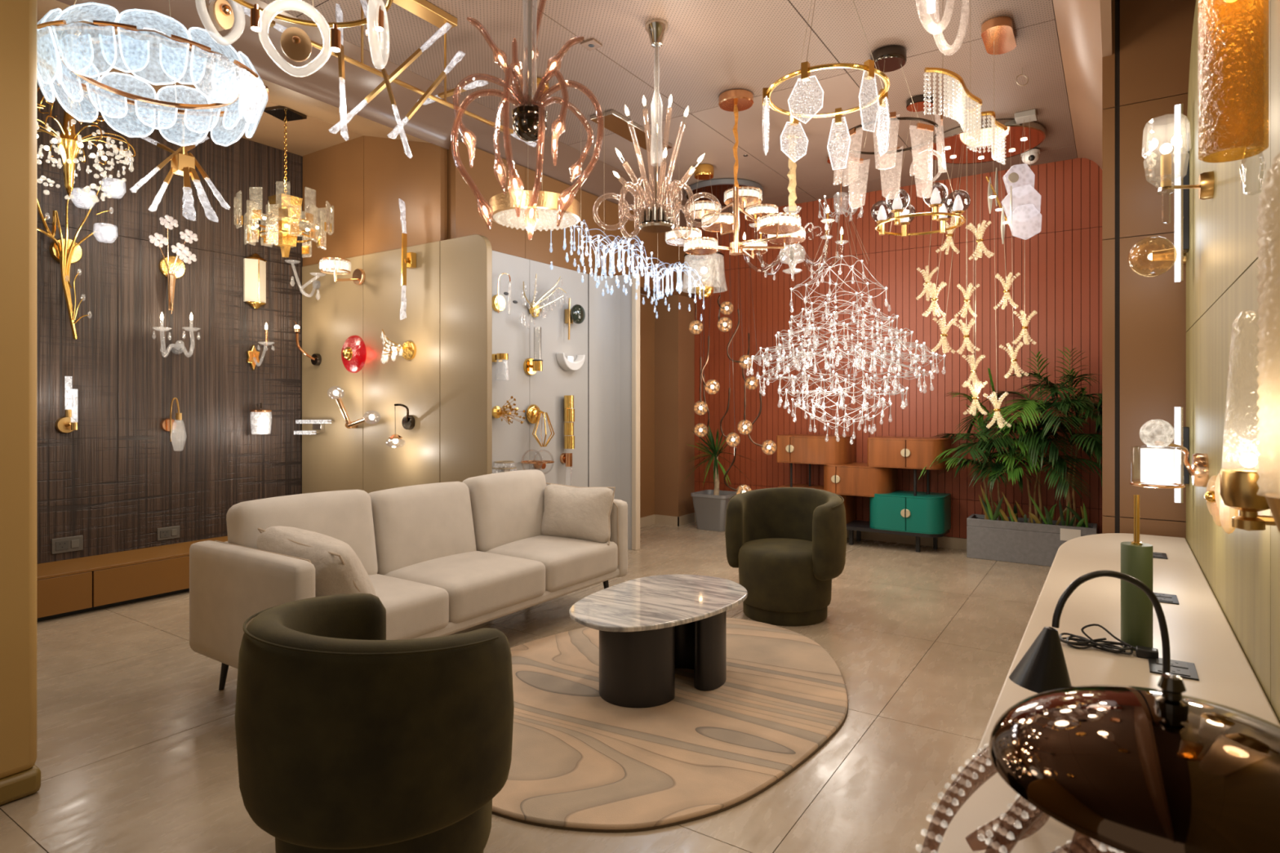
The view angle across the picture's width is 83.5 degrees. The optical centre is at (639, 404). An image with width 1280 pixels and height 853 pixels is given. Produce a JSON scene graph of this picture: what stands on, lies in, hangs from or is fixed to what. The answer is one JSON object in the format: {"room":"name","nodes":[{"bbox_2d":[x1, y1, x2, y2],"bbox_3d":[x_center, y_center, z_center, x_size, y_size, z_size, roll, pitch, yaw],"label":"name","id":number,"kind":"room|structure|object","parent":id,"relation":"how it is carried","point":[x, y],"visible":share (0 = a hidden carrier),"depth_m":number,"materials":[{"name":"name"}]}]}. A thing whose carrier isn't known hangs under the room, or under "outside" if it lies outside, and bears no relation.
{"room":"store","nodes":[
{"label":"store","id":0,"kind":"room"},
{"bbox_2d":[0,0,36,778],"bbox_3d":[-3.264,-0.450,1.142,0.700,3.340,3.486,0,0,34],"label":"wall column","id":1,"kind":"structure","parent":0,"point":[18,18],"depth_m":2.35,"materials":[{"name":"brown paint"}]},
{"bbox_2d":[0,764,40,805],"bbox_3d":[-3.260,1.258,1.143,0.706,0.085,3.492,0,0,34],"label":"baseboard","id":2,"kind":"structure","parent":1,"relation":"attached to","point":[23,784],"depth_m":2.35,"materials":[{"name":"brown metal"}]},
{"bbox_2d":[36,76,302,564],"bbox_3d":[-4.570,-0.425,3.701,0.190,3.450,6.300,0,0,34],"label":"wall","id":3,"kind":"structure","parent":0,"point":[117,478],"depth_m":5.17,"materials":[{"name":"brown wood"}]},
{"bbox_2d":[54,409,77,433],"bbox_3d":[-3.736,0.003,4.686,0.109,0.373,0.110,0,0,34],"label":"sconce","id":4,"kind":"object","parent":3,"relation":"attached to","point":[65,424],"visible":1,"depth_m":4.67,"materials":[{"name":"gold metal"}]},
{"bbox_2d":[51,535,83,554],"bbox_3d":[-3.769,0.924,4.721,0.014,0.100,0.170,0,0,34],"label":"wall socket","id":5,"kind":"object","parent":3,"relation":"attached to","point":[65,544],"visible":1,"depth_m":4.71,"materials":[{"name":"grey plastic"}]},
{"bbox_2d":[36,185,116,339],"bbox_3d":[-3.671,-0.963,4.705,0.479,1.072,0.206,0,0,-39],"label":"sconce","id":6,"kind":"object","parent":3,"relation":"attached to","point":[66,251],"visible":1,"depth_m":4.66,"materials":[{"name":"gold metal"}]},
{"bbox_2d":[156,525,179,541],"bbox_3d":[-3.434,0.938,5.224,0.014,0.090,0.150,0,0,34],"label":"wall socket","id":7,"kind":"object","parent":3,"relation":"attached to","point":[171,532],"visible":1,"depth_m":5.22,"materials":[{"name":"grey plastic"}]},
{"bbox_2d":[160,397,182,441],"bbox_3d":[-3.377,0.143,5.199,0.139,0.388,0.130,0,0,34],"label":"sconce","id":8,"kind":"object","parent":3,"relation":"attached to","point":[167,424],"visible":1,"depth_m":5.18,"materials":[{"name":"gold metal"}]},
{"bbox_2d":[148,214,198,312],"bbox_3d":[-3.389,-1.001,5.177,0.142,0.697,0.314,0,0,34],"label":"sconce","id":9,"kind":"object","parent":3,"relation":"attached to","point":[171,267],"visible":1,"depth_m":5.18,"materials":[{"name":"gold metal"}]},
{"bbox_2d":[243,253,266,309],"bbox_3d":[-3.069,-0.985,5.731,0.088,0.450,0.170,0,0,34],"label":"sconce","id":10,"kind":"object","parent":3,"relation":"attached to","point":[255,268],"visible":1,"depth_m":5.70,"materials":[{"name":"beige glass"}]},
{"bbox_2d":[249,403,271,431],"bbox_3d":[-3.019,0.111,5.710,0.168,0.250,0.162,0,0,34],"label":"sconce","id":11,"kind":"object","parent":3,"relation":"attached to","point":[259,415],"visible":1,"depth_m":5.75,"materials":[{"name":"grey glass"}]},
{"bbox_2d":[36,18,362,156],"bbox_3d":[-3.970,-2.155,3.241,1.600,0.090,6.200,0,0,34],"label":"ceiling","id":12,"kind":"structure","parent":0,"point":[311,135],"depth_m":4.90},
{"bbox_2d":[36,24,135,197],"bbox_3d":[-3.187,-1.632,3.997,0.596,0.956,0.599,0,0,10],"label":"chandelier","id":13,"kind":"object","parent":12,"relation":"hanging from","point":[69,145],"visible":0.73,"depth_m":3.98,"materials":[{"name":"gold metal"}]},
{"bbox_2d":[155,57,209,190],"bbox_3d":[-2.676,-1.550,4.175,0.485,1.120,0.860,0,0,-35],"label":"pendant","id":14,"kind":"object","parent":12,"relation":"hanging from","point":[183,164],"visible":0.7,"depth_m":4.08,"materials":[{"name":"gold metal"}]},
{"bbox_2d":[236,106,331,257],"bbox_3d":[-2.555,-1.585,5.170,0.643,1.047,0.648,0,0,34],"label":"chandelier","id":15,"kind":"object","parent":12,"relation":"hanging from","point":[284,229],"visible":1,"depth_m":5.12,"materials":[{"name":"gold metal"}]},
{"bbox_2d":[302,135,492,493],"bbox_3d":[-1.951,-0.425,5.607,2.340,3.450,0.225,0,0,34],"label":"wall","id":16,"kind":"structure","parent":0,"point":[371,191],"depth_m":5.42,"materials":[{"name":"brown paint"}]},
{"bbox_2d":[36,0,429,142],"bbox_3d":[-3.473,-2.010,2.850,0.900,0.300,6.100,0,0,34],"label":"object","id":17,"kind":"structure","parent":16,"relation":"attached to","point":[280,95],"depth_m":4.42,"materials":[{"name":"brown"}]},
{"bbox_2d":[320,257,365,285],"bbox_3d":[-2.236,-0.996,5.440,0.218,0.161,0.415,0,0,23],"label":"sconce","id":18,"kind":"object","parent":16,"relation":"attached to","point":[331,265],"visible":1,"depth_m":5.35,"materials":[{"name":"gold metal"}]},
{"bbox_2d":[323,259,347,272],"bbox_3d":[-2.274,-1.032,5.350,0.170,0.060,0.170,0,0,34],"label":"diffuser","id":19,"kind":"object","parent":18,"relation":"attached to","point":[331,265],"depth_m":5.28,"materials":[{"name":"white glass"}]},
{"bbox_2d":[341,335,366,373],"bbox_3d":[-2.231,-0.389,5.544,0.150,0.292,0.317,0,0,-34],"label":"sconce","id":20,"kind":"object","parent":16,"relation":"attached to","point":[353,353],"visible":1,"depth_m":5.47,"materials":[{"name":"red glass"}]},
{"bbox_2d":[333,390,374,428],"bbox_3d":[-2.137,0.024,5.456,0.552,0.332,0.231,0,0,34],"label":"sconce","id":21,"kind":"object","parent":16,"relation":"attached to","point":[348,424],"visible":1,"depth_m":5.53,"materials":[{"name":"gold metal"}]},
{"bbox_2d":[56,0,703,230],"bbox_3d":[-1.954,-1.965,3.942,0.420,0.250,9.600,0,0,34],"label":"ceiling beam","id":22,"kind":"structure","parent":16,"relation":"attached to","point":[317,77],"depth_m":4.48,"materials":[{"name":"brown"}]},
{"bbox_2d":[382,328,416,359],"bbox_3d":[-1.784,-0.418,5.241,0.252,0.261,0.152,0,0,-39],"label":"sconce","id":23,"kind":"object","parent":16,"relation":"attached to","point":[408,348],"visible":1,"depth_m":5.25,"materials":[{"name":"gold metal"}]},
{"bbox_2d":[388,404,415,443],"bbox_3d":[-1.746,0.154,5.210,0.138,0.318,0.208,0,0,34],"label":"sconce","id":24,"kind":"object","parent":16,"relation":"attached to","point":[408,422],"visible":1,"depth_m":5.25,"materials":[{"name":"grey metal"}]},
{"bbox_2d":[400,232,416,285],"bbox_3d":[-1.705,-1.049,5.231,0.073,0.882,0.128,0,0,34],"label":"sconce","id":25,"kind":"object","parent":16,"relation":"attached to","point":[409,259],"visible":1,"depth_m":5.19,"materials":[{"name":"gold metal"}]},
{"bbox_2d":[0,521,1050,852],"bbox_3d":[-0.723,1.360,2.775,8.678,0.120,11.297,0,0,34],"label":"floor","id":26,"kind":"structure","parent":0,"point":[136,744],"depth_m":2.99,"materials":[{"name":"brown tile"}]},
{"bbox_2d":[36,536,227,622],"bbox_3d":[-4.119,1.161,3.800,0.449,0.278,5.165,0,0,34],"label":"base cabinet","id":27,"kind":"object","parent":26,"relation":"on","point":[64,588],"visible":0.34,"depth_m":4.59,"materials":[{"name":"brown wood"}]},
{"bbox_2d":[234,593,514,852],"bbox_3d":[-0.719,0.923,1.947,0.742,0.754,0.658,0,0,37],"label":"tub chair","id":28,"kind":"object","parent":26,"relation":"on","point":[350,738],"visible":1,"depth_m":1.67,"materials":[{"name":"green fabric"}]},
{"bbox_2d":[189,469,627,690],"bbox_3d":[-1.052,0.867,3.925,0.860,0.870,2.278,0,0,34],"label":"sofa","id":29,"kind":"object","parent":26,"relation":"on","point":[441,559],"visible":0.79,"depth_m":3.64,"materials":[{"name":"fabric"}]},
{"bbox_2d":[226,489,377,575],"bbox_3d":[-1.614,0.679,3.469,0.279,0.495,0.674,0,0,34],"label":"cushion","id":30,"kind":"object","parent":29,"relation":"on","point":[350,517],"depth_m":3.44,"materials":[{"name":"fabric"}]},
{"bbox_2d":[257,525,376,597],"bbox_3d":[-1.404,0.730,3.120,0.564,0.390,0.320,0,0,28],"label":"throw pillow","id":31,"kind":"object","parent":29,"relation":"on","point":[339,570],"visible":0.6,"depth_m":2.98,"materials":[{"name":"fabric"}]},
{"bbox_2d":[368,573,448,639],"bbox_3d":[-1.389,0.965,3.320,0.750,0.240,0.686,0,0,34],"label":"seat cushion","id":32,"kind":"object","parent":29,"relation":"on","point":[415,609],"depth_m":3.27,"materials":[{"name":"fabric"}]},
{"bbox_2d":[368,481,476,574],"bbox_3d":[-1.229,0.699,4.030,0.274,0.495,0.672,0,0,34],"label":"cushion","id":33,"kind":"object","parent":29,"relation":"on","point":[415,525],"depth_m":3.91,"materials":[{"name":"fabric"}]},
{"bbox_2d":[383,551,545,623],"bbox_3d":[-1.007,0.965,3.894,0.750,0.240,0.686,0,0,34],"label":"seat cushion","id":34,"kind":"object","parent":29,"relation":"on","point":[482,587],"depth_m":3.71,"materials":[{"name":"fabric"}]},
{"bbox_2d":[462,469,546,551],"bbox_3d":[-0.844,0.679,4.591,0.282,0.495,0.675,0,0,34],"label":"cushion","id":35,"kind":"object","parent":29,"relation":"on","point":[508,508],"depth_m":4.42,"materials":[{"name":"fabric"}]},
{"bbox_2d":[486,534,617,591],"bbox_3d":[-0.625,0.965,4.469,0.750,0.240,0.686,0,0,34],"label":"seat cushion","id":36,"kind":"object","parent":29,"relation":"on","point":[571,564],"depth_m":4.27,"materials":[{"name":"fabric"}]},
{"bbox_2d":[541,482,615,545],"bbox_3d":[-0.407,0.700,4.618,0.532,0.358,0.234,0,0,34],"label":"throw pillow","id":37,"kind":"object","parent":29,"relation":"on","point":[570,511],"visible":0.97,"depth_m":4.52,"materials":[{"name":"fabric"}]},
{"bbox_2d":[492,617,848,832],"bbox_3d":[0.037,1.290,3.303,1.751,0.020,2.281,0,0,34],"label":"rug","id":38,"kind":"object","parent":26,"relation":"on","point":[581,761],"visible":0.65,"depth_m":2.80,"materials":[{"name":"carpet"}]},
{"bbox_2d":[568,574,747,707],"bbox_3d":[0.101,1.089,3.340,0.642,0.378,0.995,0,0,34],"label":"coffee table","id":39,"kind":"object","parent":38,"relation":"on","point":[650,628],"visible":1,"depth_m":3.15,"materials":[{"name":"grey stone"}]},
{"bbox_2d":[690,489,740,531],"bbox_3d":[0.797,1.113,7.517,0.410,0.375,0.410,0,0,34],"label":"plant pot","id":40,"kind":"object","parent":26,"relation":"on","point":[710,509],"visible":0.78,"depth_m":7.37,"materials":[{"name":"grey plastic"}]},
{"bbox_2d":[683,421,750,495],"bbox_3d":[0.747,0.583,7.409,0.806,0.818,0.620,0,0,34],"label":"yucca plant","id":41,"kind":"object","parent":40,"relation":"on","point":[714,456],"visible":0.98,"depth_m":7.46,"materials":[{"name":"green plant"}]},
{"bbox_2d":[724,487,847,626],"bbox_3d":[0.922,0.923,4.481,0.742,0.754,0.658,0,0,35],"label":"tub chair","id":42,"kind":"object","parent":26,"relation":"on","point":[787,545],"visible":0.97,"depth_m":4.27,"materials":[{"name":"green fabric"}]},
{"bbox_2d":[776,434,951,552],"bbox_3d":[2.047,0.800,6.675,1.505,1.000,0.417,0,0,34],"label":"base cabinet","id":43,"kind":"object","parent":26,"relation":"on","point":[918,514],"visible":0.77,"depth_m":6.42,"materials":[{"name":"brown wood"}]},
{"bbox_2d":[966,514,1097,566],"bbox_3d":[3.239,1.133,5.944,0.930,0.335,0.293,0,0,34],"label":"planter","id":44,"kind":"object","parent":26,"relation":"on","point":[1020,541],"visible":0.82,"depth_m":5.88,"materials":[{"name":"grey concrete"}]},
{"bbox_2d":[918,368,1063,520],"bbox_3d":[2.875,0.357,5.953,1.153,1.341,0.762,0,0,34],"label":"potted palm","id":45,"kind":"object","parent":44,"relation":"on","point":[1021,443],"visible":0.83,"depth_m":5.81,"materials":[{"name":"plant"}]},
{"bbox_2d":[949,351,1102,524],"bbox_3d":[3.073,0.292,5.788,1.127,1.470,0.818,0,0,34],"label":"potted palm","id":46,"kind":"object","parent":44,"relation":"on","point":[1054,451],"visible":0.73,"depth_m":5.62,"materials":[{"name":"plant"}]},
{"bbox_2d":[978,484,1088,527],"bbox_3d":[3.199,0.844,5.856,0.789,0.329,0.251,0,0,34],"label":"undergrowth","id":47,"kind":"object","parent":44,"relation":"on","point":[1048,518],"visible":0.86,"depth_m":5.86,"materials":[{"name":"green plant"}]},
{"bbox_2d":[1007,346,1102,526],"bbox_3d":[3.278,0.284,5.702,0.693,1.484,0.735,0,0,34],"label":"potted palm","id":48,"kind":"object","parent":44,"relation":"on","point":[1094,442],"visible":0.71,"depth_m":5.61,"materials":[{"name":"plant"}]},
{"bbox_2d":[937,533,1279,852],"bbox_3d":[1.250,0.960,1.829,0.477,0.680,3.930,0,0,34],"label":"countertop","id":49,"kind":"structure","parent":26,"relation":"on","point":[1200,633],"depth_m":1.88,"materials":[{"name":"beige stone"}]},
{"bbox_2d":[920,746,1124,852],"bbox_3d":[0.561,0.543,0.862,0.375,0.151,0.354,0,0,-38],"label":"lamp","id":50,"kind":"object","parent":49,"relation":"on","point":[1023,820],"visible":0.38,"depth_m":0.92,"materials":[{"name":"clear glass"}]},
{"bbox_2d":[1008,569,1170,693],"bbox_3d":[0.872,0.465,1.344,0.349,0.310,0.124,0,0,2],"label":"lamp","id":51,"kind":"object","parent":49,"relation":"on","point":[1042,668],"visible":0.68,"depth_m":1.33,"materials":[{"name":"black metal"}]},
{"bbox_2d":[1059,623,1158,658],"bbox_3d":[1.185,0.596,1.819,0.209,0.048,0.095,0,0,34],"label":"coiled cable","id":52,"kind":"object","parent":49,"relation":"on","point":[1144,652],"visible":1,"depth_m":1.81,"materials":[{"name":"black plastic"}]},
{"bbox_2d":[988,673,1279,852],"bbox_3d":[0.582,0.458,0.784,0.360,0.324,0.360,0,0,34],"label":"table lamp","id":53,"kind":"object","parent":49,"relation":"on","point":[1128,769],"visible":1,"depth_m":0.71,"materials":[{"name":"brown glass"}]},
{"bbox_2d":[1120,494,1152,651],"bbox_3d":[1.266,0.425,1.827,0.068,0.390,0.068,0,0,34],"label":"table lamp","id":54,"kind":"object","parent":49,"relation":"on","point":[1136,557],"visible":0.75,"depth_m":1.80,"materials":[{"name":"green metal"}]},
{"bbox_2d":[1148,657,1199,680],"bbox_3d":[1.249,0.617,1.681,0.090,0.006,0.120,0,0,34],"label":"socket","id":55,"kind":"object","parent":49,"relation":"on","point":[1187,670],"visible":0.8,"depth_m":1.67,"materials":[{"name":"black"}]},
{"bbox_2d":[447,139,689,550],"bbox_3d":[-0.328,-0.300,6.512,0.640,3.200,3.416,0,0,34],"label":"wall","id":56,"kind":"structure","parent":0,"point":[605,389],"depth_m":6.22,"materials":[{"name":"grey paint"}]},
{"bbox_2d":[492,395,525,424],"bbox_3d":[-0.988,0.043,5.437,0.231,0.215,0.445,0,0,34],"label":"sconce","id":57,"kind":"object","parent":56,"relation":"attached to","point":[497,411],"visible":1,"depth_m":5.41,"materials":[{"name":"brown metal"}]},
{"bbox_2d":[525,404,554,447],"bbox_3d":[-0.801,0.169,5.753,0.214,0.342,0.210,0,0,34],"label":"sconce","id":58,"kind":"object","parent":56,"relation":"attached to","point":[533,414],"visible":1,"depth_m":5.74,"materials":[{"name":"gold metal"}]},
{"bbox_2d":[523,273,566,317],"bbox_3d":[-0.804,-0.824,5.794,0.158,0.453,0.515,0,0,40],"label":"sconce","id":59,"kind":"object","parent":56,"relation":"attached to","point":[535,308],"visible":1,"depth_m":5.78,"materials":[{"name":"brown"}]},
{"bbox_2d":[563,395,574,448],"bbox_3d":[-0.607,0.150,6.116,0.115,0.452,0.115,0,0,34],"label":"sconce","id":60,"kind":"object","parent":56,"relation":"attached to","point":[568,400],"visible":1,"depth_m":6.06,"materials":[{"name":"gold metal"}]},
{"bbox_2d":[555,352,585,370],"bbox_3d":[-0.594,-0.362,6.162,0.085,0.145,0.298,0,0,34],"label":"sconce","id":61,"kind":"object","parent":56,"relation":"attached to","point":[566,362],"visible":1,"depth_m":6.12,"materials":[{"name":"white ceramic"}]},
{"bbox_2d":[564,297,585,339],"bbox_3d":[-0.557,-0.727,6.162,0.146,0.355,0.177,0,0,34],"label":"sconce","id":62,"kind":"object","parent":56,"relation":"attached to","point":[576,314],"visible":1,"depth_m":6.10,"materials":[{"name":"gold metal"}]},
{"bbox_2d":[261,0,1077,215],"bbox_3d":[-0.150,-2.120,2.862,5.220,0.160,9.800,0,0,34],"label":"ceiling","id":63,"kind":"structure","parent":0,"point":[709,48],"depth_m":4.36,"materials":[{"name":"brown"}]},
{"bbox_2d":[36,0,269,146],"bbox_3d":[-1.926,-1.592,2.851,0.806,0.896,0.804,0,0,34],"label":"ring chandelier","id":64,"kind":"object","parent":63,"relation":"hanging from","point":[114,26],"visible":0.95,"depth_m":2.76,"materials":[{"name":"white"}]},
{"bbox_2d":[213,0,393,62],"bbox_3d":[-0.974,-1.429,1.975,0.595,1.221,0.504,0,0,34],"label":"ring chandelier","id":65,"kind":"object","parent":63,"relation":"hanging from","point":[295,43],"visible":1,"depth_m":1.94,"materials":[{"name":"gold metal"}]},
{"bbox_2d":[261,0,513,134],"bbox_3d":[-1.114,-1.590,3.600,0.490,0.899,1.796,0,0,19],"label":"chandelier","id":66,"kind":"object","parent":63,"relation":"hanging from","point":[425,10],"depth_m":3.60,"materials":[{"name":"gold metal"}]},
{"bbox_2d":[465,0,578,217],"bbox_3d":[-0.465,-1.337,3.039,0.575,1.407,0.606,0,0,34],"label":"chandelier","id":67,"kind":"object","parent":63,"relation":"hanging from","point":[529,120],"visible":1,"depth_m":2.97,"materials":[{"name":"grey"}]},
{"bbox_2d":[488,76,580,229],"bbox_3d":[-0.666,-1.593,4.550,0.570,0.894,0.570,0,0,34],"label":"drum pendant","id":68,"kind":"object","parent":63,"relation":"hanging from","point":[510,209],"visible":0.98,"depth_m":4.49,"materials":[{"name":"gold metal"}]},
{"bbox_2d":[570,109,704,288],"bbox_3d":[-0.045,-1.363,5.360,0.506,1.354,1.523,0,0,32],"label":"chandelier","id":69,"kind":"object","parent":63,"relation":"hanging from","point":[611,120],"visible":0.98,"depth_m":5.25,"materials":[{"name":"white"}]},
{"bbox_2d":[613,18,704,232],"bbox_3d":[0.086,-1.486,3.828,0.681,1.108,0.608,0,0,0],"label":"chandelier","id":70,"kind":"object","parent":63,"relation":"hanging from","point":[655,220],"visible":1,"depth_m":3.81,"materials":[{"name":"silver metal"}]},
{"bbox_2d":[684,163,724,298],"bbox_3d":[0.549,-1.473,6.150,0.400,1.135,0.398,0,0,34],"label":"glass pendant","id":71,"kind":"object","parent":63,"relation":"hanging from","point":[704,171],"visible":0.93,"depth_m":6.10,"materials":[{"name":"gold metal"}]},
{"bbox_2d":[684,177,770,493],"bbox_3d":[0.811,-0.623,6.530,0.740,2.835,1.321,0,0,-3],"label":"chandelier","id":72,"kind":"object","parent":63,"relation":"hanging from","point":[704,192],"visible":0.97,"depth_m":6.51,"materials":[{"name":"gold metal"}]},
{"bbox_2d":[666,88,804,258],"bbox_3d":[0.682,-1.509,4.884,0.896,1.062,0.968,0,0,19],"label":"chandelier","id":73,"kind":"object","parent":63,"relation":"hanging from","point":[784,230],"visible":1,"depth_m":4.73,"materials":[{"name":"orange metal"}]},
{"bbox_2d":[668,229,698,239],"bbox_3d":[0.288,-1.112,4.750,0.201,0.042,0.201,0,0,34],"label":"diffuser","id":74,"kind":"object","parent":73,"relation":"attached to","point":[676,234],"depth_m":4.66,"materials":[{"name":"white glass"}]},
{"bbox_2d":[727,189,759,199],"bbox_3d":[0.712,-1.433,4.950,0.220,0.042,0.220,0,0,34],"label":"diffuser","id":75,"kind":"object","parent":73,"relation":"attached to","point":[743,193],"depth_m":4.85,"materials":[{"name":"white glass"}]},
{"bbox_2d":[760,215,797,226],"bbox_3d":[0.862,-1.121,4.450,0.226,0.042,0.226,0,0,34],"label":"diffuser","id":76,"kind":"object","parent":73,"relation":"attached to","point":[778,220],"depth_m":4.35,"materials":[{"name":"white glass"}]},
{"bbox_2d":[742,130,843,256],"bbox_3d":[1.152,-1.496,5.420,0.776,1.089,0.774,0,0,34],"label":"chandelier","id":77,"kind":"object","parent":63,"relation":"hanging from","point":[792,138],"visible":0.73,"depth_m":5.39,"materials":[{"name":"gold"}]},
{"bbox_2d":[762,0,889,169],"bbox_3d":[0.858,-1.596,3.300,0.555,0.888,0.581,0,0,34],"label":"chandelier","id":78,"kind":"object","parent":63,"relation":"hanging from","point":[869,71],"visible":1,"depth_m":3.28,"materials":[{"name":"gold metal"}]},
{"bbox_2d":[746,152,945,435],"bbox_3d":[1.673,-0.856,5.890,1.443,2.369,1.499,0,0,-30],"label":"chandelier","id":79,"kind":"object","parent":63,"relation":"hanging from","point":[838,158],"visible":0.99,"depth_m":5.81,"materials":[{"name":"glass"}]},
{"bbox_2d":[835,44,942,164],"bbox_3d":[1.441,-1.627,4.160,0.583,0.828,0.582,0,0,0],"label":"chandelier","id":80,"kind":"object","parent":63,"relation":"hanging from","point":[890,58],"visible":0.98,"depth_m":4.10,"materials":[{"name":"gold"}]},
{"bbox_2d":[875,94,966,237],"bbox_3d":[1.863,-1.607,4.807,0.633,0.866,0.568,0,0,34],"label":"globe chandelier","id":81,"kind":"object","parent":63,"relation":"hanging from","point":[922,102],"visible":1,"depth_m":4.73,"materials":[{"name":"gold metal"}]},
{"bbox_2d":[924,0,1016,130],"bbox_3d":[1.728,-1.692,3.655,0.177,0.697,1.058,0,0,42],"label":"chandelier","id":82,"kind":"object","parent":63,"relation":"hanging from","point":[998,35],"visible":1,"depth_m":3.81,"materials":[{"name":"gold metal"}]},
{"bbox_2d":[924,118,1045,411],"bbox_3d":[2.525,-0.935,5.363,0.858,2.209,1.217,0,0,34],"label":"chandelier","id":83,"kind":"object","parent":63,"relation":"hanging from","point":[979,142],"visible":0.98,"depth_m":5.35,"materials":[{"name":"gold metal"}]},
{"bbox_2d":[985,109,1037,244],"bbox_3d":[2.594,-1.557,4.902,0.505,0.966,0.258,0,0,-33],"label":"pendant","id":84,"kind":"object","parent":63,"relation":"hanging from","point":[1031,115],"visible":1,"depth_m":4.90,"materials":[{"name":"gold glass"}]},
{"bbox_2d":[654,294,694,516],"bbox_3d":[0.387,0.064,7.940,0.350,2.472,0.450,0,0,34],"label":"wall pier","id":85,"kind":"object","parent":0,"point":[674,315],"visible":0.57,"depth_m":7.76,"materials":[{"name":"brown wood"}]},
{"bbox_2d":[640,293,654,517],"bbox_3d":[-0.206,0.065,7.319,0.050,2.470,1.240,0,0,34],"label":"wall","id":86,"kind":"structure","parent":85,"relation":"attached to","point":[646,302],"depth_m":7.70,"materials":[{"name":"brown paint"}]},
{"bbox_2d":[654,512,694,526],"bbox_3d":[0.382,1.250,7.876,0.312,0.100,0.362,0,0,34],"label":"baseboard","id":87,"kind":"object","parent":85,"relation":"attached to","point":[688,518],"visible":0.96,"depth_m":7.74,"materials":[{"name":"beige wood"}]},
{"bbox_2d":[689,157,1102,538],"bbox_3d":[2.148,-0.410,7.021,4.400,3.420,0.170,0,0,34],"label":"wall","id":88,"kind":"structure","parent":0,"point":[1054,260],"depth_m":6.60,"materials":[{"name":"red wood"}]},
{"bbox_2d":[694,515,966,550],"bbox_3d":[2.201,1.250,6.875,3.830,0.100,0.014,0,0,34],"label":"baseboard","id":89,"kind":"structure","parent":88,"relation":"attached to","point":[943,542],"depth_m":6.65,"materials":[{"name":"brown wood"}]},
{"bbox_2d":[1102,0,1195,539],"bbox_3d":[3.479,-0.425,4.472,0.960,3.450,2.800,0,0,34],"label":"wall","id":90,"kind":"structure","parent":0,"point":[1146,73],"depth_m":3.48,"materials":[{"name":"brown wood"}]},
{"bbox_2d":[1052,0,1111,168],"bbox_3d":[1.087,-1.910,1.895,0.250,0.360,9.560,0,0,34],"label":"ceiling beam","id":91,"kind":"structure","parent":90,"relation":"attached to","point":[1084,27],"depth_m":4.12,"materials":[{"name":"brown"}]},
{"bbox_2d":[1186,0,1279,723],"bbox_3d":[0.695,-0.175,0.491,0.077,2.950,6.788,0,0,34],"label":"wall","id":92,"kind":"structure","parent":0,"point":[1233,256],"depth_m":1.94,"materials":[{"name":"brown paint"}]},
{"bbox_2d":[1147,248,1186,263],"bbox_3d":[2.267,-0.612,3.082,0.157,0.208,0.811,0,0,45],"label":"sconce","id":93,"kind":"object","parent":92,"relation":"attached to","point":[1166,255],"visible":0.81,"depth_m":2.82,"materials":[{"name":"gold metal"}]},
{"bbox_2d":[1151,248,1174,262],"bbox_3d":[2.065,-0.588,2.831,0.070,0.052,0.052,0,0,34],"label":"socket","id":94,"kind":"object","parent":93,"relation":"attached to","point":[1166,255],"depth_m":2.81,"materials":[{"name":"gold metal"}]},
{"bbox_2d":[1129,440,1208,488],"bbox_3d":[1.834,0.172,2.470,0.513,0.247,0.154,0,0,-42],"label":"sconce","id":95,"kind":"object","parent":92,"relation":"attached to","point":[1157,464],"visible":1,"depth_m":2.34,"materials":[{"name":"white glass"}]},
{"bbox_2d":[1174,103,1189,282],"bbox_3d":[2.383,-0.897,3.151,0.051,0.749,0.305,0,0,37],"label":"sconce","id":96,"kind":"object","parent":92,"relation":"attached to","point":[1181,140],"visible":1,"depth_m":3.04,"materials":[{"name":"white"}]},
{"bbox_2d":[1174,407,1189,502],"bbox_3d":[2.383,0.214,3.151,0.051,0.406,0.305,0,0,37],"label":"sconce","id":97,"kind":"object","parent":92,"relation":"attached to","point":[1181,433],"visible":0.96,"depth_m":3.04,"materials":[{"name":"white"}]},
{"bbox_2d":[1160,143,1214,199],"bbox_3d":[1.766,-0.721,2.312,0.443,0.322,0.115,0,0,-34],"label":"sconce","id":98,"kind":"object","parent":92,"relation":"attached to","point":[1205,186],"visible":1,"depth_m":2.26,"materials":[{"name":"gold metal"}]},
{"bbox_2d":[1160,153,1171,188],"bbox_3d":[1.629,-0.722,2.220,0.028,0.100,0.028,0,0,34],"label":"candle","id":99,"kind":"object","parent":98,"relation":"on","point":[1166,159],"depth_m":2.21,"materials":[{"name":"gold metal"}]},
{"bbox_2d":[1220,453,1278,531],"bbox_3d":[1.054,0.028,1.208,0.119,0.376,0.076,0,0,34],"label":"sconce","id":100,"kind":"object","parent":92,"relation":"attached to","point":[1242,490],"visible":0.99,"depth_m":1.20,"materials":[{"name":"gold metal"}]},
{"bbox_2d":[1264,493,1279,532],"bbox_3d":[0.904,-0.087,0.970,0.106,0.535,0.106,0,0,34],"label":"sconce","id":101,"kind":"object","parent":92,"relation":"attached to","point":[1273,500],"visible":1,"depth_m":0.98,"materials":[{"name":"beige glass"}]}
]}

